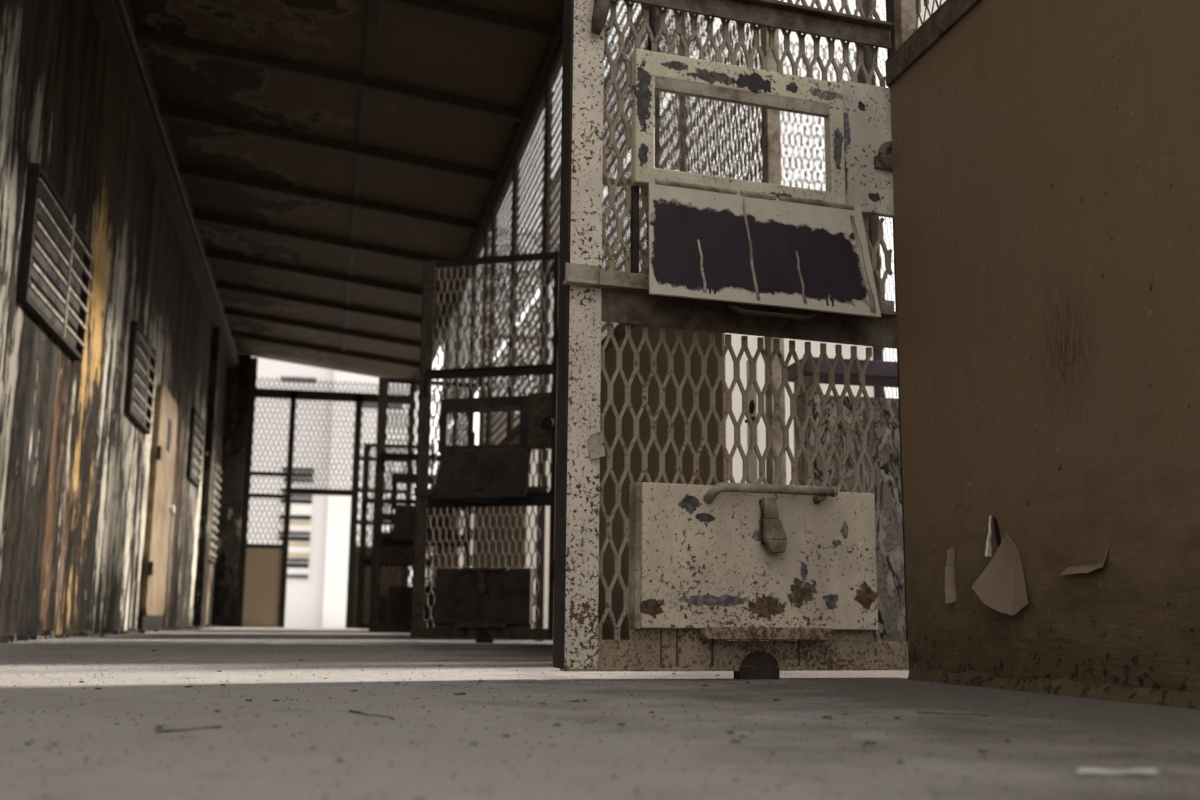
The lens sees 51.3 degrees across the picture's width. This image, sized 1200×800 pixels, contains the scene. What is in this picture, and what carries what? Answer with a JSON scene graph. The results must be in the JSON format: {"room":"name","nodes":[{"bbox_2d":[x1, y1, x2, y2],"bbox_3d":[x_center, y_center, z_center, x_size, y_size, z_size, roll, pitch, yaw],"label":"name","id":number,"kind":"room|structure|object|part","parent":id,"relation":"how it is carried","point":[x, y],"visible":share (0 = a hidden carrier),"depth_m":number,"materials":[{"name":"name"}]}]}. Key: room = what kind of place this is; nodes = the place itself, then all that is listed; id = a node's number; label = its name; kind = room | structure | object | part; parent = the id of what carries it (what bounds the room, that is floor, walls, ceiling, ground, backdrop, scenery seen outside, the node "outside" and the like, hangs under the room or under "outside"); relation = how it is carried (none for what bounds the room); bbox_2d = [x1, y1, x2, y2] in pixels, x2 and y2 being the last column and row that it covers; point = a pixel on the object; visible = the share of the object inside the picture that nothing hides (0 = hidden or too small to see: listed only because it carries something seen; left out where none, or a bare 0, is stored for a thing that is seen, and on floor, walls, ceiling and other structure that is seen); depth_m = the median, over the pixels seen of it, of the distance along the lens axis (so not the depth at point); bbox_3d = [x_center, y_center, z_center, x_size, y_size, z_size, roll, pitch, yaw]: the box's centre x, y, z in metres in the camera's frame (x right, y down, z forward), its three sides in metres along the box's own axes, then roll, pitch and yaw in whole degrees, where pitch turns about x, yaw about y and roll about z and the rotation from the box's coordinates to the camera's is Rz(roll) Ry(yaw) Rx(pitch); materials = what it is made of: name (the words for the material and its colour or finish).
{"room":"prison interior","nodes":[
{"label":"prison interior","id":0,"kind":"room"},
{"bbox_2d":[0,0,227,636],"bbox_3d":[-3.709,-0.414,9.408,0.150,4.320,20.550,3,-10,-12],"label":"wall","id":1,"kind":"structure","parent":0,"point":[75,467],"depth_m":8.24,"materials":[{"name":"brown wood"}]},
{"bbox_2d":[17,163,92,360],"bbox_3d":[-3.106,-0.740,7.204,0.073,0.740,1.560,3,-10,-12],"label":"air vent","id":2,"kind":"object","parent":1,"relation":"in","point":[56,260],"visible":1,"depth_m":7.06,"materials":[{"name":"metal"}]},
{"bbox_2d":[124,321,156,433],"bbox_3d":[-3.835,-0.163,10.479,0.073,0.740,1.210,3,-10,-12],"label":"air vent","id":3,"kind":"object","parent":1,"relation":"in","point":[141,373],"visible":1,"depth_m":10.40,"materials":[{"name":"metal"}]},
{"bbox_2d":[137,384,177,630],"bbox_3d":[-4.206,1.063,11.995,0.099,2.270,1.400,3,-10,-12],"label":"solid door","id":4,"kind":"structure","parent":1,"relation":"in","point":[159,502],"depth_m":11.70,"materials":[{"name":"beige paint"}]},
{"bbox_3d":[-4.243,2.111,11.802,0.044,0.138,1.400,3,-10,-12],"label":"sill","id":5,"kind":"part","parent":4,"relation":"part of","materials":[{"name":"metal"}]},
{"bbox_2d":[91,0,238,368],"bbox_3d":[-3.772,-2.151,10.739,0.140,0.295,18.350,3,-10,-12],"label":"trim","id":6,"kind":"structure","parent":1,"relation":"attached to","point":[109,14],"depth_m":10.33,"materials":[{"name":"paint"}]},
{"bbox_2d":[118,0,238,364],"bbox_3d":[-3.654,-2.077,10.649,0.028,0.038,17.950,3,-10,-12],"label":"conduit","id":7,"kind":"object","parent":1,"relation":"attached to","point":[121,3],"visible":1,"depth_m":10.39,"materials":[{"name":"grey metal"}]},
{"bbox_2d":[186,407,204,486],"bbox_3d":[-4.836,0.584,14.985,0.073,0.810,1.160,3,-10,-12],"label":"air vent","id":8,"kind":"object","parent":1,"relation":"in","point":[196,429],"visible":1,"depth_m":14.93,"materials":[{"name":"metal"}]},
{"bbox_2d":[193,327,222,626],"bbox_3d":[-5.167,0.999,16.475,0.110,3.950,0.450,3,-10,-12],"label":"trim","id":9,"kind":"structure","parent":1,"relation":"attached to","point":[217,336],"depth_m":16.31,"materials":[{"name":"brown wood"}]},
{"bbox_2d":[208,458,221,562],"bbox_3d":[-5.483,1.584,17.783,0.073,1.410,1.160,3,-10,-12],"label":"air vent","id":10,"kind":"object","parent":1,"relation":"in","point":[217,480],"visible":0.77,"depth_m":17.93,"materials":[{"name":"metal"}]},
{"bbox_2d":[212,354,250,626],"bbox_3d":[-5.630,1.356,19.131,0.330,4.170,0.220,3,-10,-12],"label":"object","id":11,"kind":"structure","parent":1,"relation":"attached to","point":[238,380],"depth_m":19.01,"materials":[{"name":"black metal"}]},
{"bbox_2d":[224,308,420,348],"bbox_3d":[-3.715,-0.968,16.994,2.960,0.447,0.070,3,-10,-12],"label":"trim","id":12,"kind":"structure","parent":1,"relation":"attached to","point":[227,311],"depth_m":16.95,"materials":[{"name":"paint"}]},
{"bbox_2d":[231,330,419,368],"bbox_3d":[-4.008,-0.736,18.312,2.960,0.447,0.070,3,-10,-12],"label":"trim","id":13,"kind":"structure","parent":1,"relation":"attached to","point":[241,335],"depth_m":18.28,"materials":[{"name":"paint"}]},
{"bbox_2d":[216,281,437,327],"bbox_3d":[-3.421,-1.200,15.676,2.960,0.447,0.070,3,-10,-12],"label":"trim","id":14,"kind":"structure","parent":1,"relation":"attached to","point":[225,286],"depth_m":15.63,"materials":[{"name":"paint"}]},
{"bbox_2d":[194,211,460,269],"bbox_3d":[-2.834,-1.664,13.040,2.960,0.447,0.070,3,-10,-12],"label":"trim","id":15,"kind":"structure","parent":1,"relation":"attached to","point":[198,216],"depth_m":12.98,"materials":[{"name":"paint"}]},
{"bbox_2d":[206,249,448,301],"bbox_3d":[-3.128,-1.432,14.358,2.960,0.447,0.070,3,-10,-12],"label":"trim","id":16,"kind":"structure","parent":1,"relation":"attached to","point":[211,254],"depth_m":14.31,"materials":[{"name":"paint"}]},
{"bbox_2d":[160,104,495,183],"bbox_3d":[-2.248,-2.128,10.404,2.960,0.447,0.070,3,-10,-12],"label":"trim","id":17,"kind":"structure","parent":1,"relation":"attached to","point":[169,112],"depth_m":10.37,"materials":[{"name":"paint"}]},
{"bbox_2d":[179,163,476,231],"bbox_3d":[-2.541,-1.896,11.722,2.960,0.447,0.070,3,-10,-12],"label":"trim","id":18,"kind":"structure","parent":1,"relation":"attached to","point":[185,170],"depth_m":11.69,"materials":[{"name":"paint"}]},
{"bbox_2d":[136,27,520,122],"bbox_3d":[-1.954,-2.360,9.086,2.960,0.447,0.070,3,-10,-12],"label":"ceiling beam","id":19,"kind":"structure","parent":1,"relation":"attached to","point":[144,36],"depth_m":9.05,"materials":[{"name":"paint"}]},
{"bbox_2d":[369,0,553,40],"bbox_3d":[-1.661,-2.592,7.768,2.960,0.447,0.070,3,-10,-12],"label":"trim","id":20,"kind":"structure","parent":1,"relation":"attached to","point":[442,8],"depth_m":7.91,"materials":[{"name":"paint"}]},
{"bbox_2d":[129,0,562,378],"bbox_3d":[-2.430,-2.090,11.053,3.180,0.444,18.400,3,-10,-12],"label":"ceiling","id":21,"kind":"structure","parent":0,"point":[415,48],"depth_m":10.24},
{"bbox_2d":[341,0,377,370],"bbox_3d":[-2.126,-2.015,11.030,0.060,0.032,18.250,3,-10,-12],"label":"trim","id":22,"kind":"structure","parent":21,"relation":"attached to","point":[372,6],"depth_m":10.17,"materials":[{"name":"paint"}]},
{"bbox_2d":[0,627,1199,799],"bbox_3d":[-1.186,1.741,8.733,5.100,0.150,22.300,3,-10,-12],"label":"floor","id":23,"kind":"structure","parent":0,"point":[134,776],"depth_m":1.40,"materials":[{"name":"concrete"}]},
{"bbox_2d":[0,624,222,642],"bbox_3d":[-3.852,1.939,10.550,0.262,0.047,16.535,3,-10,-12],"label":"rubble","id":24,"kind":"object","parent":23,"relation":"on","point":[49,634],"visible":0.93,"depth_m":7.90,"materials":[{"name":"grey concrete"}]},
{"bbox_2d":[156,726,220,732],"bbox_3d":[-0.438,0.351,1.332,0.009,0.003,0.084,-6,-12,32],"label":"twig","id":25,"kind":"object","parent":23,"relation":"on","point":[168,730],"visible":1,"depth_m":1.32,"materials":[{"name":"brown wood"}]},
{"bbox_2d":[235,357,414,627],"bbox_3d":[-4.221,1.440,19.441,2.560,4.140,0.100,3,-10,-12],"label":"screen","id":26,"kind":"object","parent":23,"relation":"on","point":[262,568],"visible":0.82,"depth_m":19.35,"materials":[{"name":"metal"}]},
{"bbox_3d":[-5.423,1.382,19.183,0.100,4.140,0.100,3,-10,-12],"label":"post","id":27,"kind":"part","parent":26,"relation":"part of","materials":[{"name":"metal"}]},
{"bbox_3d":[-5.123,2.234,19.100,0.530,0.060,0.040,3,-10,-12],"label":"sill rail","id":28,"kind":"part","parent":26,"relation":"part of","materials":[{"name":"metal"}]},
{"bbox_3d":[-5.116,1.476,19.235,0.530,0.060,0.060,3,-10,-12],"label":"rail","id":29,"kind":"part","parent":26,"relation":"part of","materials":[{"name":"metal"}]},
{"bbox_3d":[-5.112,1.141,19.295,0.530,0.060,0.060,3,-10,-12],"label":"rail","id":30,"kind":"part","parent":26,"relation":"part of","materials":[{"name":"metal"}]},
{"bbox_3d":[-5.112,1.087,19.305,0.542,2.277,0.010,3,-10,-12],"label":"panel","id":31,"kind":"part","parent":26,"relation":"part of","materials":[{"name":"metal"}]},
{"bbox_3d":[-4.815,1.648,19.272,0.090,3.660,0.100,3,-10,-12],"label":"post","id":32,"kind":"part","parent":26,"relation":"part of","materials":[{"name":"metal"}]},
{"bbox_3d":[-4.316,0.695,19.551,0.922,1.402,0.010,3,-10,-12],"label":"panel","id":33,"kind":"part","parent":26,"relation":"part of","materials":[{"name":"metal"}]},
{"bbox_3d":[-4.199,-0.218,19.738,2.384,0.190,0.010,3,-10,-12],"label":"panel","id":34,"kind":"part","parent":26,"relation":"part of","materials":[{"name":"metal"}]},
{"bbox_3d":[-3.828,1.696,19.483,0.110,3.660,0.100,3,-10,-12],"label":"post","id":35,"kind":"part","parent":26,"relation":"part of","materials":[{"name":"metal"}]},
{"bbox_3d":[-3.420,1.922,19.534,0.730,0.060,0.060,3,-10,-12],"label":"rail","id":36,"kind":"part","parent":26,"relation":"part of","materials":[{"name":"metal"}]},
{"bbox_3d":[-3.415,1.430,19.622,0.730,0.060,0.060,3,-10,-12],"label":"rail","id":37,"kind":"part","parent":26,"relation":"part of","materials":[{"name":"metal"}]},
{"bbox_3d":[-3.411,1.169,19.669,0.744,2.277,0.010,3,-10,-12],"label":"panel","id":38,"kind":"part","parent":26,"relation":"part of","materials":[{"name":"metal"}]},
{"bbox_3d":[-3.410,0.938,19.710,0.730,0.060,0.060,3,-10,-12],"label":"rail","id":39,"kind":"part","parent":26,"relation":"part of","materials":[{"name":"metal"}]},
{"bbox_3d":[-3.016,1.636,19.674,0.090,3.860,0.100,3,-10,-12],"label":"post","id":40,"kind":"part","parent":26,"relation":"part of","materials":[{"name":"metal"}]},
{"bbox_2d":[349,710,393,718],"bbox_3d":[-0.286,0.394,1.565,0.009,0.003,0.135,7,-12,-33],"label":"twig","id":41,"kind":"object","parent":23,"relation":"on","point":[351,711],"visible":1,"depth_m":1.56,"materials":[{"name":"wood"}]},
{"bbox_2d":[425,547,432,585],"bbox_3d":[-1.988,2.587,19.653,1.840,2.000,0.050,3,-10,-12],"label":"wall","id":42,"kind":"structure","parent":23,"relation":"on","point":[432,547],"depth_m":19.47,"materials":[{"name":"white paint"}]},
{"bbox_2d":[432,227,488,585],"bbox_3d":[-1.548,0.582,13.391,0.079,3.760,4.315,3,-10,-12],"label":"cell","id":43,"kind":"object","parent":23,"relation":"on","point":[481,243],"visible":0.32,"depth_m":12.86,"materials":[{"name":"metal"}]},
{"bbox_3d":[-1.728,1.842,13.834,0.012,1.430,2.960,3,-10,-12],"label":"steel plate","id":44,"kind":"part","parent":43,"relation":"part of","materials":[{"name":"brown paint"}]},
{"bbox_3d":[-1.867,0.139,15.059,0.045,2.290,0.060,3,-10,-12],"label":"post","id":45,"kind":"part","parent":43,"relation":"part of","materials":[{"name":"metal"}]},
{"bbox_3d":[-1.588,-0.081,13.808,0.045,2.290,0.060,3,-10,-12],"label":"post","id":46,"kind":"part","parent":43,"relation":"part of","materials":[{"name":"metal"}]},
{"bbox_3d":[-1.520,-1.240,13.715,0.050,0.060,4.227,3,-10,-12],"label":"eave rail","id":47,"kind":"part","parent":43,"relation":"part of","materials":[{"name":"metal"}]},
{"bbox_3d":[-1.278,0.387,12.256,0.045,3.750,0.060,3,-10,-12],"label":"post","id":48,"kind":"part","parent":43,"relation":"part of","materials":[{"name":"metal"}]},
{"bbox_3d":[-1.173,-0.128,11.869,0.040,0.060,0.903,3,-10,-12],"label":"head rail","id":49,"kind":"part","parent":43,"relation":"part of","materials":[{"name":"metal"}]},
{"bbox_3d":[-1.074,0.225,11.338,0.045,3.750,0.040,3,-10,-12],"label":"post","id":50,"kind":"part","parent":43,"relation":"part of","materials":[{"name":"metal"}]},
{"bbox_2d":[458,508,473,568],"bbox_3d":[-1.073,1.864,15.545,1.840,2.000,0.050,3,-10,-12],"label":"wall","id":51,"kind":"structure","parent":23,"relation":"on","point":[461,558],"depth_m":15.42,"materials":[{"name":"white paint"}]},
{"bbox_2d":[356,443,433,628],"bbox_3d":[-2.493,1.665,15.290,0.897,2.275,0.185,2,-10,-8],"label":"door","id":52,"kind":"structure","parent":51,"relation":"in","point":[364,561],"depth_m":15.27,"materials":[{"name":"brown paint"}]},
{"bbox_3d":[-2.513,2.732,15.155,0.849,0.090,0.050,2,-10,-8],"label":"rail","id":53,"kind":"part","parent":52,"relation":"part of","materials":[{"name":"black metal"}]},
{"bbox_3d":[-2.516,1.554,15.328,0.538,0.321,0.032,2,-10,-8],"label":"hatch frame","id":54,"kind":"part","parent":52,"relation":"part of","materials":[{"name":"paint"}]},
{"bbox_3d":[-2.476,1.248,15.379,0.763,0.057,0.032,2,-10,-8],"label":"rail","id":55,"kind":"part","parent":52,"relation":"part of","materials":[{"name":"metal"}]},
{"bbox_3d":[-2.489,0.573,15.520,0.849,0.045,0.007,2,-10,-8],"label":"rail","id":56,"kind":"part","parent":52,"relation":"part of","materials":[{"name":"black metal"}]},
{"bbox_3d":[-2.503,1.991,15.267,0.849,0.081,0.007,2,-10,-8],"label":"rail","id":57,"kind":"part","parent":52,"relation":"part of","materials":[{"name":"black metal"}]},
{"bbox_2d":[472,33,562,640],"bbox_3d":[-0.634,-0.141,9.283,0.079,3.760,4.315,3,-10,-12],"label":"partition","id":58,"kind":"object","parent":23,"relation":"on","point":[545,96],"visible":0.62,"depth_m":9.05,"materials":[{"name":"metal"}]},
{"bbox_2d":[410,251,558,642],"bbox_3d":[-0.671,0.253,7.265,0.897,2.275,0.185,-2,-10,15],"label":"door","id":59,"kind":"structure","parent":58,"relation":"attached to","point":[485,604],"depth_m":7.25,"materials":[{"name":"brown paint"}]},
{"bbox_3d":[-0.668,1.320,7.130,0.849,0.090,0.050,-2,-10,15],"label":"rail","id":60,"kind":"part","parent":59,"relation":"part of","materials":[{"name":"black metal"}]},
{"bbox_3d":[-0.685,0.144,7.311,0.538,0.321,0.032,-2,-10,15],"label":"hatch frame","id":61,"kind":"part","parent":59,"relation":"part of","materials":[{"name":"paint"}]},
{"bbox_3d":[-0.671,0.570,7.142,0.232,0.028,0.026,-2,-10,15],"label":"pull handle","id":62,"kind":"part","parent":59,"relation":"part of","materials":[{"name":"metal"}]},
{"bbox_3d":[-0.666,0.579,7.242,0.849,0.081,0.007,-2,-10,15],"label":"rail","id":63,"kind":"part","parent":59,"relation":"part of","materials":[{"name":"metal"}]},
{"bbox_3d":[-0.649,-0.165,7.348,0.763,0.057,0.032,-2,-10,15],"label":"rail","id":64,"kind":"part","parent":59,"relation":"part of","materials":[{"name":"metal"}]},
{"bbox_3d":[-0.652,-0.839,7.495,0.849,0.045,0.007,-2,-10,15],"label":"rail","id":65,"kind":"part","parent":59,"relation":"part of","materials":[{"name":"metal"}]},
{"bbox_3d":[-0.350,0.121,7.231,0.149,0.331,0.018,-2,-10,15],"label":"hinge plate","id":66,"kind":"part","parent":59,"relation":"part of","materials":[{"name":"brown paint"}]},
{"bbox_3d":[-0.952,-0.584,10.951,0.045,2.290,0.060,3,-10,-12],"label":"post","id":67,"kind":"part","parent":58,"relation":"part of","materials":[{"name":"metal"}]},
{"bbox_3d":[-0.813,1.119,9.726,0.012,1.430,2.960,3,-10,-12],"label":"steel plate","id":68,"kind":"part","parent":58,"relation":"part of","materials":[{"name":"brown paint"}]},
{"bbox_3d":[-0.674,-0.804,9.700,0.045,2.290,0.060,3,-10,-12],"label":"post","id":69,"kind":"part","parent":58,"relation":"part of","materials":[{"name":"metal"}]},
{"bbox_3d":[-0.606,-1.963,9.607,0.050,0.060,4.227,3,-10,-12],"label":"eave rail","id":70,"kind":"part","parent":58,"relation":"part of","materials":[{"name":"metal"}]},
{"bbox_3d":[-0.364,-0.336,8.148,0.045,3.750,0.060,3,-10,-12],"label":"post","id":71,"kind":"part","parent":58,"relation":"part of","materials":[{"name":"metal"}]},
{"bbox_3d":[-0.259,-0.851,7.761,0.040,0.060,0.903,3,-10,-12],"label":"head rail","id":72,"kind":"part","parent":58,"relation":"part of","materials":[{"name":"metal"}]},
{"bbox_2d":[538,171,560,391],"bbox_3d":[-0.561,-0.196,18.208,0.060,7.000,4.267,3,-10,-12],"label":"screen","id":73,"kind":"object","parent":23,"relation":"on","point":[549,387],"visible":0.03,"depth_m":19.37,"materials":[{"name":"metal"}]},
{"bbox_2d":[485,230,646,628],"bbox_3d":[-0.151,0.265,11.593,1.848,3.780,0.050,3,-10,-12],"label":"wall","id":74,"kind":"structure","parent":23,"relation":"on","point":[533,466],"depth_m":11.34,"materials":[{"name":"white paint"}]},
{"bbox_2d":[368,377,475,632],"bbox_3d":[-1.566,0.934,11.140,0.897,2.275,0.185,3,-10,-15],"label":"door","id":75,"kind":"structure","parent":74,"relation":"in","point":[399,598],"depth_m":11.09,"materials":[{"name":"brown paint"}]},
{"bbox_3d":[-1.551,0.518,11.230,0.763,0.057,0.032,3,-10,-15],"label":"rail","id":76,"kind":"part","parent":75,"relation":"part of","materials":[{"name":"metal"}]},
{"bbox_3d":[-1.593,2.001,11.004,0.849,0.090,0.050,3,-10,-15],"label":"rail","id":77,"kind":"part","parent":75,"relation":"part of","materials":[{"name":"black metal"}]},
{"bbox_3d":[-1.590,0.823,11.174,0.538,0.321,0.032,3,-10,-15],"label":"hatch frame","id":78,"kind":"part","parent":75,"relation":"part of","materials":[{"name":"paint"}]},
{"bbox_3d":[-1.580,1.260,11.116,0.849,0.081,0.007,3,-10,-15],"label":"rail","id":79,"kind":"part","parent":75,"relation":"part of","materials":[{"name":"metal"}]},
{"bbox_3d":[-1.565,-0.158,11.368,0.849,0.045,0.007,3,-10,-15],"label":"rail","id":80,"kind":"part","parent":75,"relation":"part of","materials":[{"name":"metal"}]},
{"bbox_3d":[-1.261,0.833,11.276,0.149,0.331,0.018,3,-10,-15],"label":"hinge plate","id":81,"kind":"part","parent":75,"relation":"part of","materials":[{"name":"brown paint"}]},
{"bbox_3d":[-0.159,1.166,11.433,1.840,1.950,0.040,3,-10,-12],"label":"panel","id":82,"kind":"part","parent":74,"relation":"part of","materials":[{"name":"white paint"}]},
{"bbox_3d":[-0.142,-0.550,11.739,1.840,0.035,0.030,3,-10,-12],"label":"rail","id":83,"kind":"part","parent":74,"relation":"part of","materials":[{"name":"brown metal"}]},
{"bbox_2d":[0,634,1199,799],"bbox_3d":[-1.242,1.042,5.257,2.630,0.005,9.505,3,-10,-12],"label":"grit","id":84,"kind":"object","parent":23,"relation":"on","point":[984,757],"visible":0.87,"depth_m":1.35,"materials":[{"name":"gravel"}]},
{"bbox_2d":[602,8,686,269],"bbox_3d":[0.353,-0.919,14.100,0.060,7.000,4.267,3,-10,-12],"label":"screen","id":85,"kind":"object","parent":23,"relation":"on","point":[667,94],"visible":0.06,"depth_m":13.76,"materials":[{"name":"metal"}]},
{"bbox_3d":[0.375,-4.330,14.738,0.050,0.060,4.204,3,-10,-12],"label":"rail","id":86,"kind":"part","parent":85,"relation":"part of","materials":[{"name":"metal"}]},
{"bbox_3d":[0.803,-1.275,12.076,0.060,7.000,0.060,3,-10,-12],"label":"post","id":87,"kind":"part","parent":85,"relation":"part of","materials":[{"name":"metal"}]},
{"bbox_2d":[730,740,740,742],"bbox_3d":[0.137,0.345,1.264,0.014,0.002,0.007,6,-12,-29],"label":"chip","id":88,"kind":"object","parent":23,"relation":"on","point":[732,741],"visible":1,"depth_m":1.26,"materials":[{"name":"paint"}]},
{"bbox_2d":[601,20,873,640],"bbox_3d":[0.763,-0.458,7.485,1.848,3.780,0.050,3,-10,-12],"label":"wall","id":89,"kind":"structure","parent":23,"relation":"on","point":[737,462],"depth_m":7.55,"materials":[{"name":"white paint"}]},
{"bbox_2d":[414,0,563,391],"bbox_3d":[-0.986,-1.758,11.290,0.090,0.135,18.350,3,-10,-12],"label":"trim","id":90,"kind":"structure","parent":89,"relation":"attached to","point":[550,47],"depth_m":9.76,"materials":[{"name":"paint"}]},
{"bbox_3d":[0.772,-1.273,7.631,1.840,0.035,0.030,3,-10,-12],"label":"rail","id":91,"kind":"part","parent":89,"relation":"part of","materials":[{"name":"brown metal"}]},
{"bbox_3d":[0.755,0.443,7.325,1.840,1.950,0.040,3,-10,-12],"label":"panel","id":92,"kind":"part","parent":89,"relation":"part of","materials":[{"name":"white paint"}]},
{"bbox_3d":[1.653,-1.401,7.849,0.040,1.779,0.040,3,-10,-12],"label":"post","id":93,"kind":"part","parent":89,"relation":"part of","materials":[{"name":"metal"}]},
{"bbox_2d":[598,0,917,640],"bbox_3d":[0.280,-0.865,5.176,0.079,3.760,4.315,3,-10,-12],"label":"partition","id":94,"kind":"object","parent":23,"relation":"on","point":[905,16],"visible":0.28,"depth_m":5.03,"materials":[{"name":"beige metal"}]},
{"bbox_3d":[0.240,-1.527,5.593,0.045,2.290,0.060,3,-10,-12],"label":"post","id":95,"kind":"part","parent":94,"relation":"part of","materials":[{"name":"metal"}]},
{"bbox_3d":[0.101,0.396,5.618,0.012,1.430,2.960,3,-10,-12],"label":"steel plate","id":96,"kind":"part","parent":94,"relation":"part of","materials":[{"name":"brown paint"}]},
{"bbox_2d":[553,0,908,678],"bbox_3d":[0.355,-0.515,2.898,0.897,2.275,0.185,4,-11,-19],"label":"door","id":97,"kind":"structure","parent":94,"relation":"attached to","point":[717,569],"depth_m":2.81,"materials":[{"name":"beige paint"}]},
{"bbox_3d":[0.325,0.551,2.761,0.849,0.090,0.050,4,-11,-19],"label":"rail","id":98,"kind":"part","parent":97,"relation":"part of","materials":[{"name":"beige metal"}]},
{"bbox_3d":[0.329,-0.627,2.931,0.538,0.321,0.032,4,-11,-19],"label":"hatch frame","id":99,"kind":"part","parent":97,"relation":"part of","materials":[{"name":"paint"}]},
{"bbox_3d":[0.339,-0.190,2.873,0.849,0.081,0.007,4,-11,-19],"label":"rail","id":100,"kind":"part","parent":97,"relation":"part of","materials":[{"name":"brown metal"}]},
{"bbox_3d":[0.369,-0.932,2.989,0.763,0.057,0.032,4,-11,-19],"label":"rail","id":101,"kind":"part","parent":97,"relation":"part of","materials":[{"name":"brown metal"}]},
{"bbox_3d":[0.391,-0.195,2.788,0.232,0.028,0.026,4,-11,-19],"label":"pull handle","id":102,"kind":"part","parent":97,"relation":"part of","materials":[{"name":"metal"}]},
{"bbox_3d":[0.651,-0.614,3.055,0.149,0.331,0.018,4,-11,-19],"label":"hinge plate","id":103,"kind":"part","parent":97,"relation":"part of","materials":[{"name":"paint"}]},
{"bbox_2d":[745,357,760,640],"bbox_3d":[0.472,0.334,3.883,0.020,0.950,0.087,3,-10,-12],"label":"lock plate","id":104,"kind":"object","parent":94,"relation":"attached to","point":[752,396],"visible":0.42,"depth_m":3.92,"materials":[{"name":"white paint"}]},
{"bbox_3d":[0.550,-1.059,4.041,0.045,3.750,0.060,3,-10,-12],"label":"post","id":105,"kind":"part","parent":94,"relation":"part of","materials":[{"name":"beige metal"}]},
{"bbox_3d":[0.755,-1.221,3.122,0.045,3.750,0.040,3,-10,-12],"label":"post","id":106,"kind":"part","parent":94,"relation":"part of","materials":[{"name":"beige metal"}]},
{"bbox_2d":[684,0,884,397],"bbox_3d":[1.267,-1.642,9.992,0.060,7.000,4.267,3,-10,-12],"label":"screen","id":107,"kind":"object","parent":23,"relation":"on","point":[877,354],"visible":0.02,"depth_m":9.07,"materials":[{"name":"metal"}]},
{"bbox_3d":[1.718,-1.998,7.969,0.060,7.000,0.060,3,-10,-12],"label":"post","id":108,"kind":"part","parent":107,"relation":"part of","materials":[{"name":"metal"}]},
{"bbox_2d":[788,357,905,640],"bbox_3d":[1.326,0.395,4.332,1.360,1.005,0.180,3,-10,-12],"label":"partition","id":109,"kind":"object","parent":23,"relation":"on","point":[883,435],"visible":0.09,"depth_m":4.20,"materials":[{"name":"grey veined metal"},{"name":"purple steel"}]},
{"bbox_2d":[865,741,876,743],"bbox_3d":[0.275,0.347,1.268,0.014,0.002,0.008,5,-11,-25],"label":"chip","id":110,"kind":"object","parent":23,"relation":"on","point":[866,742],"visible":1,"depth_m":1.26,"materials":[{"name":"paint"}]},
{"bbox_2d":[871,0,897,397],"bbox_3d":[2.181,-2.365,5.885,0.060,7.000,4.267,3,-10,-12],"label":"screen","id":111,"kind":"object","parent":23,"relation":"on","point":[876,0],"visible":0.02,"depth_m":7.59,"materials":[{"name":"metal"}]},
{"bbox_2d":[918,0,945,27],"bbox_3d":[1.669,-0.305,3.221,1.840,2.000,0.050,3,-10,-12],"label":"wall","id":112,"kind":"structure","parent":23,"relation":"on","point":[922,1],"depth_m":3.13,"materials":[{"name":"white paint"}]},
{"bbox_2d":[918,711,986,715],"bbox_3d":[0.474,0.423,1.684,0.093,0.003,0.009,-5,-12,29],"label":"twig","id":113,"kind":"object","parent":23,"relation":"on","point":[921,712],"visible":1,"depth_m":1.68,"materials":[{"name":"brown wood"}]},
{"bbox_2d":[885,0,1199,709],"bbox_3d":[1.199,-1.587,1.069,0.111,3.760,4.315,3,-10,-12],"label":"wall","id":114,"kind":"structure","parent":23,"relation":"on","point":[1046,153],"depth_m":2.31,"materials":[{"name":"paint"}]},
{"bbox_2d":[1075,767,1156,776],"bbox_3d":[0.415,0.299,1.004,0.069,0.007,0.012,2,-10,-6],"label":"splinter","id":115,"kind":"object","parent":23,"relation":"on","point":[1086,771],"visible":1,"depth_m":1.00,"materials":[{"name":"beige wood"}]},
{"label":"outside","id":116,"kind":"structure","parent":0,"visible":0},
{"bbox_3d":[-5.694,4.843,25.505,24.000,0.140,12.850,3,-10,-12],"label":"paving","id":117,"kind":"object","parent":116,"visible":0},
{"bbox_2d":[247,356,418,627],"bbox_3d":[-10.689,-0.389,33.874,11.250,13.000,6.380,3,-10,-12],"label":"building","id":118,"kind":"structure","parent":117,"relation":"on","point":[319,534],"depth_m":31.13,"materials":[{"name":"paint"}]},
{"bbox_2d":[281,376,315,382],"bbox_3d":[-7.632,-0.511,31.650,0.880,0.120,0.050,3,-10,-12],"label":"vent","id":119,"kind":"object","parent":118,"relation":"attached to","point":[299,378],"depth_m":31.64,"materials":[{"name":"metal"}]},
{"bbox_2d":[363,403,402,409],"bbox_3d":[-5.502,0.104,31.651,1.000,0.250,0.050,3,-10,-12],"label":"vent","id":120,"kind":"object","parent":118,"relation":"attached to","point":[375,404],"depth_m":31.58,"materials":[{"name":"metal"}]}
]}

